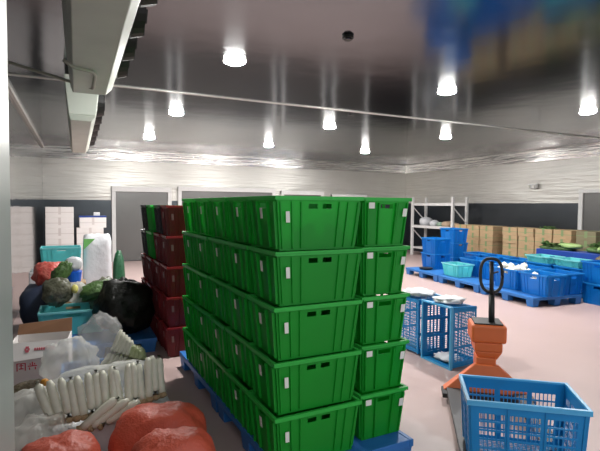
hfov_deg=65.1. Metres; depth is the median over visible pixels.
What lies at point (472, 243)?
carton
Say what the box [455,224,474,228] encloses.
carton
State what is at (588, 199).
door
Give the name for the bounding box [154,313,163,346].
crate
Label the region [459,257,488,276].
plastic crate
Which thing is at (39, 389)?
stalk
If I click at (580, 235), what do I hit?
carton
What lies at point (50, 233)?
carton
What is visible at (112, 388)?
stalk
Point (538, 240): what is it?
carton
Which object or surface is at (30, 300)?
sack
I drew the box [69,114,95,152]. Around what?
drip tray
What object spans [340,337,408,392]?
crate
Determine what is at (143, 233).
crate
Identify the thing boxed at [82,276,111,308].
bag
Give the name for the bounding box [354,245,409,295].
crate
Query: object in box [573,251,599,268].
bin
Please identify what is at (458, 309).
plastic basket
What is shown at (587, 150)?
trim
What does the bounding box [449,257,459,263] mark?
plastic crate
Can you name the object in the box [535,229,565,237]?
carton
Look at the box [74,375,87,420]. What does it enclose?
stalk
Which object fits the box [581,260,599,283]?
plastic crate
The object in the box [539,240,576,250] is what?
leafy greens
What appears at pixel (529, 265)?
plastic crate
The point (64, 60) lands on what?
drain pipe
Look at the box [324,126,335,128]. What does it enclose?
recessed light
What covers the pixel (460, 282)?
pallet
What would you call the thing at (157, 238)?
crate
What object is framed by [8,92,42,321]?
wall
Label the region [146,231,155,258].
crate
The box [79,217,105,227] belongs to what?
carton
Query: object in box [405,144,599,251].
wall
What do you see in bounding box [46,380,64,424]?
stalk
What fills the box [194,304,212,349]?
crate
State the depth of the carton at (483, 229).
11.45 m
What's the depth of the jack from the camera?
3.75 m
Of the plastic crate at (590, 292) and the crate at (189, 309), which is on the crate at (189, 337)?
the crate at (189, 309)
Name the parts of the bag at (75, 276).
tub lid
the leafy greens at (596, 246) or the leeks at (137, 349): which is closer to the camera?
the leeks at (137, 349)
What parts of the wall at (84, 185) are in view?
panel, panel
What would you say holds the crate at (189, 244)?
on the crate at (189, 279)
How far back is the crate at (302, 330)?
2.56 m
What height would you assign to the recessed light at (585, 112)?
0.040 m
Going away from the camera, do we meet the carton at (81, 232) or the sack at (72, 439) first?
the sack at (72, 439)
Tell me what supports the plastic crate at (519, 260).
on the pallet
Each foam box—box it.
[29,268,34,283]
[51,391,169,450]
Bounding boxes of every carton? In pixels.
[13,317,71,386]
[45,207,73,217]
[45,218,73,228]
[45,228,73,238]
[45,239,73,245]
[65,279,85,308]
[76,227,103,237]
[77,238,82,248]
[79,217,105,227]
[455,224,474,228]
[466,239,479,247]
[467,225,492,232]
[467,232,479,239]
[467,247,478,251]
[479,241,502,248]
[479,248,502,254]
[480,226,507,233]
[480,233,502,241]
[502,227,531,235]
[502,243,517,251]
[502,251,517,256]
[503,235,518,243]
[518,228,538,236]
[518,236,534,245]
[518,244,534,253]
[518,252,529,260]
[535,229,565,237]
[535,237,553,245]
[553,229,586,239]
[553,239,575,243]
[576,231,599,240]
[576,240,599,249]
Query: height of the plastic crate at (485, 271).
0.339 m
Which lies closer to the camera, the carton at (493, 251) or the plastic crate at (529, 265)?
the plastic crate at (529, 265)
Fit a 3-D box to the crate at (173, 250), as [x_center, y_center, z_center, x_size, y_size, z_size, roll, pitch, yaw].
[-1.199,0.252,4.929,0.462,0.307,0.370,-1,3,-25]
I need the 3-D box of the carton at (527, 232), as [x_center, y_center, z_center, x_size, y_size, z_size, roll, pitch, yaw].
[5.261,0.151,10.609,0.504,0.186,0.403,-1,3,-25]
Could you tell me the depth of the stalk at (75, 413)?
2.67 m
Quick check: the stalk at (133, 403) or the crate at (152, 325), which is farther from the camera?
the crate at (152, 325)
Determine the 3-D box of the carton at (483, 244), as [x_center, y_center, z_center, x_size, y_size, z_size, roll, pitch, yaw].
[4.787,0.473,11.648,0.504,0.186,0.403,-1,3,-25]
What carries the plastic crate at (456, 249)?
on the plastic crate at (452, 259)
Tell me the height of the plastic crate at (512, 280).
0.339 m
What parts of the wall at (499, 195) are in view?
panel, panel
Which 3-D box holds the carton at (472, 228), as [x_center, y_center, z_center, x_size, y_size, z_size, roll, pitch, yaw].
[4.600,0.086,12.015,0.504,0.186,0.403,-1,3,-25]
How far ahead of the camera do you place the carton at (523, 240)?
10.49 m
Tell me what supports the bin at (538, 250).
on the floor
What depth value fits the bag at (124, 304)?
4.93 m
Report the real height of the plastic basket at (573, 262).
0.129 m
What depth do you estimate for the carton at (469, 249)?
11.91 m
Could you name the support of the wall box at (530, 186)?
attached to the wall at (499, 195)
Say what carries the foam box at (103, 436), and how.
on the floor
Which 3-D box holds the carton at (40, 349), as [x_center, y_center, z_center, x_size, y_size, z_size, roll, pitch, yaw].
[-2.166,1.096,3.933,0.440,0.540,0.393,0,3,-20]
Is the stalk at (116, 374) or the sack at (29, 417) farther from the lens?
the sack at (29, 417)
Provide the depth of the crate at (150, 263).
5.45 m
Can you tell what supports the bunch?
in the bag at (57, 291)
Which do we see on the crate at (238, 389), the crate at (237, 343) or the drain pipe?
the crate at (237, 343)
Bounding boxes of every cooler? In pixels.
[62,0,157,94]
[64,74,104,152]
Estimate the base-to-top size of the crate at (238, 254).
0.289 m
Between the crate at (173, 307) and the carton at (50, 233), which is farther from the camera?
the carton at (50, 233)
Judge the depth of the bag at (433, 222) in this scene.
14.41 m
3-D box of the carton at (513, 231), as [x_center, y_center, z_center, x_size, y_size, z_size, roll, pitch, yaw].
[5.079,0.133,10.997,0.504,0.186,0.403,-1,3,-25]
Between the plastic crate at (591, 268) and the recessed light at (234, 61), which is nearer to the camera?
the recessed light at (234, 61)
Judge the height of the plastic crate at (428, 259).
0.339 m
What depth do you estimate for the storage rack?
14.38 m
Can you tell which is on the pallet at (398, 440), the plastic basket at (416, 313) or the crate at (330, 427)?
the crate at (330, 427)
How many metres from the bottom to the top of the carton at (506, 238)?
0.186 m
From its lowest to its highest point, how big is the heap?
0.158 m
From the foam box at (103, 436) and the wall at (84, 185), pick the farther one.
the wall at (84, 185)
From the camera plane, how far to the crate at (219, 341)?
3.33 m
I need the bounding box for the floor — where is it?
[13,250,599,450]
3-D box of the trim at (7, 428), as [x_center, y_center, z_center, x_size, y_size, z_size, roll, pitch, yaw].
[-0.595,0.199,0.857,0.098,2.620,0.240,-1,3,-25]
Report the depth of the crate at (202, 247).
3.63 m
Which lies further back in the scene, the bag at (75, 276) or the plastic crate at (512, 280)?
the plastic crate at (512, 280)
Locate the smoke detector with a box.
[342,34,353,41]
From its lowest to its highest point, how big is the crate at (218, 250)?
0.289 m
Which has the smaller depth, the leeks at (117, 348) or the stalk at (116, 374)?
the stalk at (116, 374)
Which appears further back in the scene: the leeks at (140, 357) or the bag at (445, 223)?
the bag at (445, 223)
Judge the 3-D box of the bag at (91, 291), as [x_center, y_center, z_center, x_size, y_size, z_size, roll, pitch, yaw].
[-2.288,0.724,5.283,0.341,0.225,0.369,2,3,29]
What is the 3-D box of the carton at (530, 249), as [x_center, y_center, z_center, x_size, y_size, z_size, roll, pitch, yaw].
[5.274,0.521,10.622,0.504,0.186,0.403,-1,3,-25]
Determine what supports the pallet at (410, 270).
on the floor
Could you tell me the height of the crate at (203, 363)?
0.289 m
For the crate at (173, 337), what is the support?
on the floor
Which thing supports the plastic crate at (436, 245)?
on the plastic crate at (428, 259)
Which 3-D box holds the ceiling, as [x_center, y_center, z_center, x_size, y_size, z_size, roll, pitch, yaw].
[1.317,-1.873,8.636,11.650,0.120,12.700,-1,3,-25]
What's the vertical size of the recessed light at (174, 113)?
0.040 m
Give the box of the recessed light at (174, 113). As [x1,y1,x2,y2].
[169,111,183,115]
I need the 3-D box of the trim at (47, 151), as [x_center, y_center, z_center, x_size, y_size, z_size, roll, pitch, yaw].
[-1.357,-1.919,14.200,11.310,0.295,0.034,-1,3,-25]
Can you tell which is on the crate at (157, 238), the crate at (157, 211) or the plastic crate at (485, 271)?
the crate at (157, 211)
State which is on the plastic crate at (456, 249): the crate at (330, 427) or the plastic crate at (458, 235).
the plastic crate at (458, 235)
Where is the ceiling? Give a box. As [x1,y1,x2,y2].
[6,0,599,164]
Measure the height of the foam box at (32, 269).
0.260 m
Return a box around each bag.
[31,261,59,285]
[41,277,73,307]
[65,256,82,281]
[75,279,108,300]
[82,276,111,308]
[92,277,154,334]
[113,250,124,279]
[403,287,435,296]
[408,336,428,348]
[419,217,431,225]
[429,220,438,225]
[433,295,466,303]
[433,351,462,362]
[441,221,450,226]
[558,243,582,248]
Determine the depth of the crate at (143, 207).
5.78 m
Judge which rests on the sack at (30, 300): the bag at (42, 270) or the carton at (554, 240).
the bag at (42, 270)
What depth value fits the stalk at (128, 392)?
2.81 m
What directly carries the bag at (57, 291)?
in the plastic basket at (83, 321)
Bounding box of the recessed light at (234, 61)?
[223,57,245,65]
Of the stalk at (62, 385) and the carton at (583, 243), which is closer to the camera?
the stalk at (62, 385)
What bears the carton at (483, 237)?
on the carton at (483, 244)
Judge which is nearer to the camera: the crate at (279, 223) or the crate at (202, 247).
the crate at (279, 223)
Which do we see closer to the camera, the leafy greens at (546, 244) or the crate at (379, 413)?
the crate at (379, 413)
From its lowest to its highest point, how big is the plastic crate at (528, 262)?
0.339 m
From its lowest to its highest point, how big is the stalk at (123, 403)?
0.154 m
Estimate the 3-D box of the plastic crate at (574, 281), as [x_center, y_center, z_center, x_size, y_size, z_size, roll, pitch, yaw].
[4.291,0.928,7.770,0.420,0.339,0.582,0,3,-18]
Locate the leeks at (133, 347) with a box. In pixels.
[120,344,135,370]
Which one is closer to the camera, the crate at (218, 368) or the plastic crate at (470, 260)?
the crate at (218, 368)
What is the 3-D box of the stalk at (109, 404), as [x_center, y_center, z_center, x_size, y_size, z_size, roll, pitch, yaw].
[-1.139,1.073,2.660,0.234,0.185,0.059,-1,3,-29]
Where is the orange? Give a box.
[40,378,48,386]
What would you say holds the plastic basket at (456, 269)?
on the pallet at (460, 282)
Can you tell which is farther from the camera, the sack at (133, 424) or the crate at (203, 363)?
the crate at (203, 363)
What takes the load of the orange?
on the sack at (29, 417)
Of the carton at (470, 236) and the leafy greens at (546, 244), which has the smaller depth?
the leafy greens at (546, 244)
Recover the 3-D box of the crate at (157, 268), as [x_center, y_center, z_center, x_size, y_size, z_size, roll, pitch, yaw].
[-1.380,0.544,5.283,0.462,0.307,0.370,-1,3,-26]
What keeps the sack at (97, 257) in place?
on the floor
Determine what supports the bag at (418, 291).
on the plastic basket at (416, 313)
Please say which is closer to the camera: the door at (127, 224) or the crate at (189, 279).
the crate at (189, 279)
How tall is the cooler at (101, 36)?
0.570 m
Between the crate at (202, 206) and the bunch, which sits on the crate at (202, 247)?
the crate at (202, 206)
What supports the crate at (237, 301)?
on the crate at (237, 343)
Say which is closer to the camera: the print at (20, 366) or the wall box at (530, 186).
the print at (20, 366)
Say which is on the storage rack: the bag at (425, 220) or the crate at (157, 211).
the bag at (425, 220)
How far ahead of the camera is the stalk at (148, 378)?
2.88 m
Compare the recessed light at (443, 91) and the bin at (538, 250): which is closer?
the recessed light at (443, 91)
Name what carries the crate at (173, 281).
on the crate at (173, 307)
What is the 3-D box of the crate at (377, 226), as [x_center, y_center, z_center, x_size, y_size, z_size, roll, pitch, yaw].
[0.406,-0.030,3.004,0.350,0.289,0.519,-1,3,-27]
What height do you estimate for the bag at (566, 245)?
0.106 m
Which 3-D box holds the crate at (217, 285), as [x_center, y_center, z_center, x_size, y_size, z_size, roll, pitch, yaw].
[-0.351,0.525,3.448,0.544,0.289,0.402,-1,3,-27]
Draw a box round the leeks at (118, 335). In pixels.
[95,330,122,372]
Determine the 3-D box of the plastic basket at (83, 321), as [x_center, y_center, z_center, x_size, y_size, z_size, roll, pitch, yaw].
[-2.506,1.028,5.195,0.661,0.259,0.440,-1,3,-25]
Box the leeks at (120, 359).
[114,337,130,368]
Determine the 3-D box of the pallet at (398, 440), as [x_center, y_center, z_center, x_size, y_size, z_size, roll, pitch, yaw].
[0.034,1.342,3.144,0.870,0.150,1.150,-1,3,-27]
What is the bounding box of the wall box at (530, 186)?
[527,184,537,188]
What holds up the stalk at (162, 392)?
on the foam box at (103, 436)
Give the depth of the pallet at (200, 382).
3.94 m
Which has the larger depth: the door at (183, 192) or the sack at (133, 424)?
the door at (183, 192)
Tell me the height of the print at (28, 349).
0.042 m
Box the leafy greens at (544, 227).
[539,226,557,228]
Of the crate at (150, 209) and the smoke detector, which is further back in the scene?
the crate at (150, 209)
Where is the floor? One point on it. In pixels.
(545, 342)
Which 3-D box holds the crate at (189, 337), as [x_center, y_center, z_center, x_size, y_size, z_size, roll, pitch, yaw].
[-0.730,1.071,4.201,0.544,0.289,0.402,-1,3,-28]
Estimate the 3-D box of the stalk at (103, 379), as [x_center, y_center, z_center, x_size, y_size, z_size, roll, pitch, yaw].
[-1.139,0.980,2.748,0.052,0.245,0.130,-2,3,-41]
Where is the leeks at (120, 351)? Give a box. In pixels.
[106,335,127,372]
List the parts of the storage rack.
post, post, post, post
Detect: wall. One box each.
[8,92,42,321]
[42,146,405,260]
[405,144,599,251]
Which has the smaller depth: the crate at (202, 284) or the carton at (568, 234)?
the crate at (202, 284)
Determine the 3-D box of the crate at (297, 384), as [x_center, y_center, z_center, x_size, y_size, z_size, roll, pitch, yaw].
[0.016,0.849,2.731,0.544,0.289,0.402,-1,3,-27]
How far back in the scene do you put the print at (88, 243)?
7.09 m
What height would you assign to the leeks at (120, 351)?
0.252 m
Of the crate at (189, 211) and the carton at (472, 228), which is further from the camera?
the carton at (472, 228)
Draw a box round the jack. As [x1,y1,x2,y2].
[441,257,556,450]
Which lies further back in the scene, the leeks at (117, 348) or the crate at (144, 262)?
the crate at (144, 262)
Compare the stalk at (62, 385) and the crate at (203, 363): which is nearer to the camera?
the stalk at (62, 385)
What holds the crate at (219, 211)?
on the crate at (218, 250)
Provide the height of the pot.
0.125 m
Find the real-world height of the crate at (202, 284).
0.289 m
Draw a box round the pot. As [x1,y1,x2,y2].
[67,270,81,281]
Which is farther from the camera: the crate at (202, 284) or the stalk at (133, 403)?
the crate at (202, 284)
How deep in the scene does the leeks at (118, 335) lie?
3.41 m
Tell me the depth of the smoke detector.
4.00 m
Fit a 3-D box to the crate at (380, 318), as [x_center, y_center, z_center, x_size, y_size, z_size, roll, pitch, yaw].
[0.399,0.549,3.027,0.350,0.289,0.519,-1,3,-27]
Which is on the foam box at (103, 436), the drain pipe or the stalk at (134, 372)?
the stalk at (134, 372)
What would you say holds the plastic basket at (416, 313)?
on the floor
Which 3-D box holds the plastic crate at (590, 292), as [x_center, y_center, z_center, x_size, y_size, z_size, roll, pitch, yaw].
[4.881,1.096,7.503,0.420,0.339,0.582,-1,3,-21]
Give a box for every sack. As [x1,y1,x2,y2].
[14,379,60,433]
[19,284,47,323]
[21,429,100,450]
[83,233,111,283]
[108,401,206,450]
[131,426,215,450]
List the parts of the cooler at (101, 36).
fan blade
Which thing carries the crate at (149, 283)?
on the crate at (152, 325)
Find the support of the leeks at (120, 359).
in the clear bag
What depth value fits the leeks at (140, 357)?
3.41 m
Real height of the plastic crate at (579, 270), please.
0.339 m
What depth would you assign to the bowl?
10.35 m
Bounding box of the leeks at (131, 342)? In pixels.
[116,340,133,371]
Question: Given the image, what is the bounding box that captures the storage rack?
[410,197,468,254]
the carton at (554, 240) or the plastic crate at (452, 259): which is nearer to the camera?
the carton at (554, 240)
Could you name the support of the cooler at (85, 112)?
hanging from the ceiling
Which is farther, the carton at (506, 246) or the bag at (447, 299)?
the carton at (506, 246)
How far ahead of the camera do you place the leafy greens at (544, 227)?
10.19 m
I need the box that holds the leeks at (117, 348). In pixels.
[101,332,124,372]
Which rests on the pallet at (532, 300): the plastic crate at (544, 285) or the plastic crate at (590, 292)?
the plastic crate at (544, 285)
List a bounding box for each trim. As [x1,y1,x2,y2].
[0,0,14,450]
[8,73,599,138]
[8,82,43,146]
[42,146,405,173]
[406,143,599,173]
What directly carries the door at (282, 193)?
in the wall at (84, 185)
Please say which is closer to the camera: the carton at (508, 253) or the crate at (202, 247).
the crate at (202, 247)
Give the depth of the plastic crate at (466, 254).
10.86 m
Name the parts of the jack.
frame, handle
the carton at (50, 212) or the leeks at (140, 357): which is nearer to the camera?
the leeks at (140, 357)
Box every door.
[111,186,171,261]
[178,187,274,204]
[280,191,323,195]
[331,194,366,196]
[577,189,599,230]
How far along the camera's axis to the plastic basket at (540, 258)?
8.96 m
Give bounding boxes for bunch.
[50,260,72,278]
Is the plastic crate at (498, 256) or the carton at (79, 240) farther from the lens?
the carton at (79, 240)
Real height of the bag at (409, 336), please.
0.097 m
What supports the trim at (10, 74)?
attached to the ceiling
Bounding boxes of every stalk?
[34,380,56,426]
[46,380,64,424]
[57,377,72,423]
[67,376,80,422]
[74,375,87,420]
[76,396,119,430]
[84,372,94,416]
[87,398,129,431]
[92,369,101,409]
[97,399,140,430]
[99,370,109,403]
[108,366,117,401]
[113,366,123,401]
[124,363,132,402]
[130,363,140,403]
[136,360,147,403]
[144,357,153,402]
[150,355,159,400]
[156,355,166,397]
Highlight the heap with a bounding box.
[116,345,145,363]
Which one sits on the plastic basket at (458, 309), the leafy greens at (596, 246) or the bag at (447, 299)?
the bag at (447, 299)
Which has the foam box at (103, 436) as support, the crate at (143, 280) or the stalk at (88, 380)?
the stalk at (88, 380)
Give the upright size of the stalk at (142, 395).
0.251 m
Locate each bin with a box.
[536,248,580,256]
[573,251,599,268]
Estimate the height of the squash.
0.100 m
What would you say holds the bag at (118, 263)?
on the floor
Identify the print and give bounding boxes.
[16,362,36,371]
[25,346,53,352]
[84,239,93,248]
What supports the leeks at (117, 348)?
in the clear bag
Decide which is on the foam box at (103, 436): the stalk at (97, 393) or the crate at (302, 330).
the stalk at (97, 393)
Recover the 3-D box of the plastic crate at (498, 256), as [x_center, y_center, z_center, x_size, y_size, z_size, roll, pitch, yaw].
[4.303,0.823,10.209,0.420,0.339,0.582,0,3,-18]
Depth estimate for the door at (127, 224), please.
12.73 m
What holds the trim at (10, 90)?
attached to the wall at (25, 151)
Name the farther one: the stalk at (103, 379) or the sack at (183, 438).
the stalk at (103, 379)
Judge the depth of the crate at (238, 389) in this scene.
3.00 m
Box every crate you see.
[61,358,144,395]
[140,205,148,229]
[141,229,149,254]
[141,253,149,280]
[141,277,147,284]
[146,205,156,231]
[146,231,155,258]
[146,256,155,284]
[146,281,155,311]
[150,312,155,334]
[153,205,163,233]
[153,232,163,261]
[153,259,180,290]
[153,286,180,318]
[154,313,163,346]
[160,205,186,235]
[160,234,185,266]
[160,263,185,296]
[161,292,185,326]
[161,320,185,356]
[182,199,197,232]
[182,231,199,267]
[182,263,198,302]
[182,295,197,336]
[183,327,198,369]
[193,234,214,274]
[193,269,214,312]
[194,198,212,235]
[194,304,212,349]
[194,339,212,387]
[207,314,230,366]
[208,197,231,239]
[208,237,233,282]
[208,276,230,324]
[208,352,230,408]
[225,241,255,292]
[225,284,254,340]
[225,327,253,387]
[225,370,252,434]
[226,197,255,244]
[247,294,361,360]
[247,343,361,414]
[247,391,361,450]
[248,195,363,250]
[248,246,363,305]
[337,291,409,344]
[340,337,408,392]
[353,382,407,440]
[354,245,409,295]
[355,197,411,246]
[421,237,451,253]
[421,252,450,268]
[440,228,468,242]
[449,242,468,256]
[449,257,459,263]
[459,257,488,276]
[463,252,491,257]
[479,260,517,280]
[481,254,513,260]
[494,266,535,289]
[503,257,527,263]
[514,264,551,269]
[519,270,567,297]
[525,261,555,268]
[538,269,584,294]
[553,265,582,273]
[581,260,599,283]
[582,281,599,305]
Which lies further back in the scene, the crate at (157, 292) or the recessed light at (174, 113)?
the recessed light at (174, 113)
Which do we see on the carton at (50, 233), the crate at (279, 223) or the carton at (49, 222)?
the carton at (49, 222)
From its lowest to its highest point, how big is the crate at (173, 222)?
0.307 m
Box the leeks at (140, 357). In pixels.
[135,350,143,363]
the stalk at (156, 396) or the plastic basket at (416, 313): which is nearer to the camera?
the stalk at (156, 396)
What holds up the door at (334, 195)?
in the wall at (84, 185)
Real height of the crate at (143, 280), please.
0.307 m
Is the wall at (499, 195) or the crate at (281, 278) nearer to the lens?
the crate at (281, 278)
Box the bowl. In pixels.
[419,267,432,269]
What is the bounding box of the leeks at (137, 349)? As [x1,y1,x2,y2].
[130,347,139,362]
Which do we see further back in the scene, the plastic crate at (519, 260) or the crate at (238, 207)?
the plastic crate at (519, 260)
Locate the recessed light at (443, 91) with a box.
[438,89,455,94]
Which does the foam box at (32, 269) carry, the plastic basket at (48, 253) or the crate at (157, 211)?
the plastic basket at (48, 253)
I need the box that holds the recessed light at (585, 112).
[579,110,596,114]
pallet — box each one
[72,326,156,358]
[179,350,217,412]
[216,396,412,450]
[406,267,444,281]
[438,275,494,292]
[480,284,581,306]
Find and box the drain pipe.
[8,58,96,89]
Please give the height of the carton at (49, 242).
0.246 m
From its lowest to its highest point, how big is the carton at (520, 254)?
0.186 m
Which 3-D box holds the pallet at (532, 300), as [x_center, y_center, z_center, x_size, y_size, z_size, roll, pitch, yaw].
[3.869,1.163,7.968,1.000,0.150,1.220,0,3,-18]
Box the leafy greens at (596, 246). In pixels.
[585,242,599,253]
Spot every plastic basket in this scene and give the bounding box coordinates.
[37,302,103,333]
[40,245,80,261]
[401,294,445,353]
[421,299,476,370]
[441,261,474,276]
[459,374,592,450]
[525,254,563,263]
[553,257,589,267]
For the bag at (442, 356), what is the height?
0.064 m
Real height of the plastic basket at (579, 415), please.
0.382 m
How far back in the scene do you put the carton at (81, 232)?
11.10 m
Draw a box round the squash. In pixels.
[71,284,77,292]
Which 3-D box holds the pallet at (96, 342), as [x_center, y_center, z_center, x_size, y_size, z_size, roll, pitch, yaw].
[-2.236,1.239,5.146,1.150,0.150,1.000,-1,3,-25]

